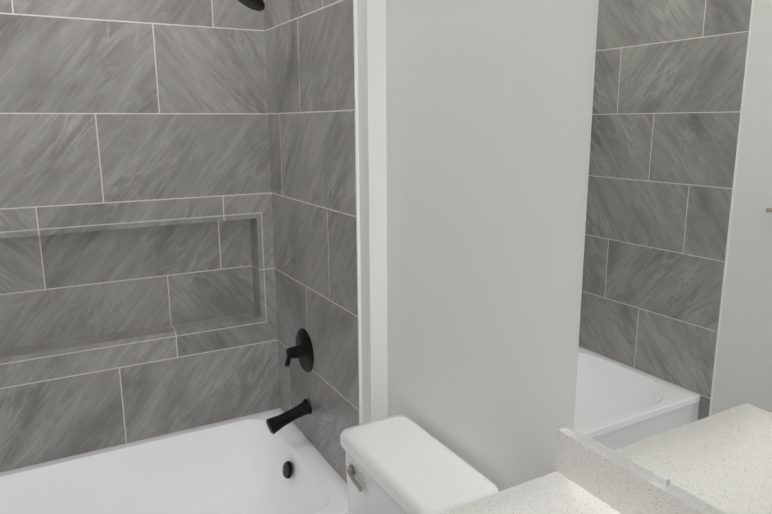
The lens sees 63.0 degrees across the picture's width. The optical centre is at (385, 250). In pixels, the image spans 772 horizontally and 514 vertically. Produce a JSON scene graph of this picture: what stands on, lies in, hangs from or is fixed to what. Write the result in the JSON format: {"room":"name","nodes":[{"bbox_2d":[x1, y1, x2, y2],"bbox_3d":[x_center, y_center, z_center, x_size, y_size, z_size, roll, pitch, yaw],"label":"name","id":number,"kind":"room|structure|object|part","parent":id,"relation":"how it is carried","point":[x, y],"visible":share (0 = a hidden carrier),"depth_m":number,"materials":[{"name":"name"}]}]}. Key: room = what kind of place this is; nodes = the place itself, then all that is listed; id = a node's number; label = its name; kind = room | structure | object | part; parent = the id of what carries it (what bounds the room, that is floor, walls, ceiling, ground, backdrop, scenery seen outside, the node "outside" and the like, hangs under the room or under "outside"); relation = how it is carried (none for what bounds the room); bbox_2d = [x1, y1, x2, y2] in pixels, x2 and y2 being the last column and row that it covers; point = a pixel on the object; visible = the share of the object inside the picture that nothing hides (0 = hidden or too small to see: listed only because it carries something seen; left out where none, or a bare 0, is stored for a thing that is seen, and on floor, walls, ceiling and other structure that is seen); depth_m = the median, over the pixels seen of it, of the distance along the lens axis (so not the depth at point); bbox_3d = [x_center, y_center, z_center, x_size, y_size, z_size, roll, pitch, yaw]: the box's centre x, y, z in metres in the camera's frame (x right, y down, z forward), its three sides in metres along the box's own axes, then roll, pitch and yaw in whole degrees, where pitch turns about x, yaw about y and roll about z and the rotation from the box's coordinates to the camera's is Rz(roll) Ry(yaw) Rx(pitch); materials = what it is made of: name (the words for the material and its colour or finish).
{"room":"bathroom","nodes":[
{"label":"bathroom","id":0,"kind":"room"},
{"bbox_2d":[1,408,281,472],"bbox_3d":[-1.115,-0.001,2.338,1.758,2.206,0.117,-7,13,-28],"label":"wall","id":1,"kind":"structure","parent":0,"point":[136,441],"depth_m":2.49,"materials":[{"name":"white paint"}]},
{"bbox_2d":[0,212,266,364],"bbox_3d":[-1.122,0.145,2.183,1.451,0.452,0.002,-7,13,-28],"label":"trim","id":2,"kind":"structure","parent":1,"relation":"attached to","point":[158,338],"depth_m":2.32,"materials":[{"name":"grey tile"}]},
{"bbox_2d":[0,0,279,472],"bbox_3d":[-1.149,-0.157,2.160,1.545,1.829,0.090,-7,13,-28],"label":"wall tile","id":3,"kind":"structure","parent":1,"relation":"attached to","point":[117,111],"depth_m":2.28,"materials":[{"name":"grey tile"}]},
{"bbox_2d":[282,0,387,480],"bbox_3d":[-0.163,-0.262,2.174,0.197,2.773,0.826,-7,13,-28],"label":"wall","id":4,"kind":"structure","parent":0,"point":[371,25],"depth_m":1.80,"materials":[{"name":"white paint"}]},
{"bbox_2d":[264,0,358,482],"bbox_3d":[-0.266,-0.163,2.168,0.008,1.829,0.753,-7,13,-28],"label":"wall tile","id":5,"kind":"structure","parent":4,"relation":"attached to","point":[309,44],"depth_m":2.12,"materials":[{"name":"grey tile"}]},
{"bbox_2d":[238,0,264,10],"bbox_3d":[-0.401,-0.858,2.032,0.217,0.160,0.132,-7,13,-28],"label":"shower head","id":6,"kind":"object","parent":5,"relation":"attached to","point":[257,5],"visible":1,"depth_m":2.04},
{"bbox_2d":[266,399,311,433],"bbox_3d":[-0.357,0.613,2.328,0.173,0.104,0.062,-7,13,-28],"label":"tub spout","id":7,"kind":"object","parent":5,"relation":"attached to","point":[275,424],"visible":1,"depth_m":2.31,"materials":[{"name":"black metal"}]},
{"bbox_2d":[284,328,313,371],"bbox_3d":[-0.339,0.375,2.312,0.091,0.164,0.164,-7,13,-28],"label":"tub valve","id":8,"kind":"object","parent":5,"relation":"attached to","point":[302,351],"visible":1,"depth_m":2.30,"materials":[{"name":"black metal"}]},
{"bbox_2d":[353,0,362,424],"bbox_3d":[-0.082,-0.100,1.843,0.009,1.834,0.006,-7,13,-28],"label":"trim","id":9,"kind":"structure","parent":4,"relation":"attached to","point":[357,200],"depth_m":1.83,"materials":[{"name":"white"}]},
{"bbox_2d":[386,0,598,491],"bbox_3d":[0.507,-0.037,1.049,0.140,2.773,1.830,-7,13,-28],"label":"wall","id":10,"kind":"structure","parent":0,"point":[489,105],"depth_m":1.41,"materials":[{"name":"white paint"}]},
{"bbox_2d":[573,0,771,513],"bbox_3d":[0.580,-0.116,0.740,0.010,1.118,0.888,-7,13,-28],"label":"mirror","id":11,"kind":"object","parent":10,"relation":"attached to","point":[674,380],"visible":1,"depth_m":0.98,"materials":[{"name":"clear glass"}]},
{"bbox_3d":[-0.180,1.482,0.806,1.880,0.100,4.160,-7,13,-28],"label":"floor","id":12,"kind":"structure","parent":0,"visible":0},
{"bbox_2d":[0,409,348,513],"bbox_3d":[-0.929,1.000,2.001,1.543,0.376,0.792,-7,13,-28],"label":"bathtub","id":13,"kind":"object","parent":12,"relation":"on","point":[251,464],"visible":0.98,"depth_m":2.38,"materials":[{"name":"ceramic"}]},
{"bbox_2d":[340,415,498,513],"bbox_3d":[-0.172,0.905,1.502,0.763,0.752,0.448,-7,13,-28],"label":"toilet","id":14,"kind":"object","parent":12,"relation":"on","point":[399,464],"visible":0.85,"depth_m":1.53,"materials":[{"name":"ceramic"}]},
{"bbox_3d":[-0.083,0.586,1.625,0.018,0.030,0.095,-7,13,-28],"label":"handle","id":15,"kind":"part","parent":14,"relation":"part of","materials":[{"name":"silver metal"}]},
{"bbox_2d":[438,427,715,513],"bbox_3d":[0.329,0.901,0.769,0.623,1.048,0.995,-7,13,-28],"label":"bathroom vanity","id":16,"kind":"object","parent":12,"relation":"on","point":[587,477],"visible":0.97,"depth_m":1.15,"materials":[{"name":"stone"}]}
]}

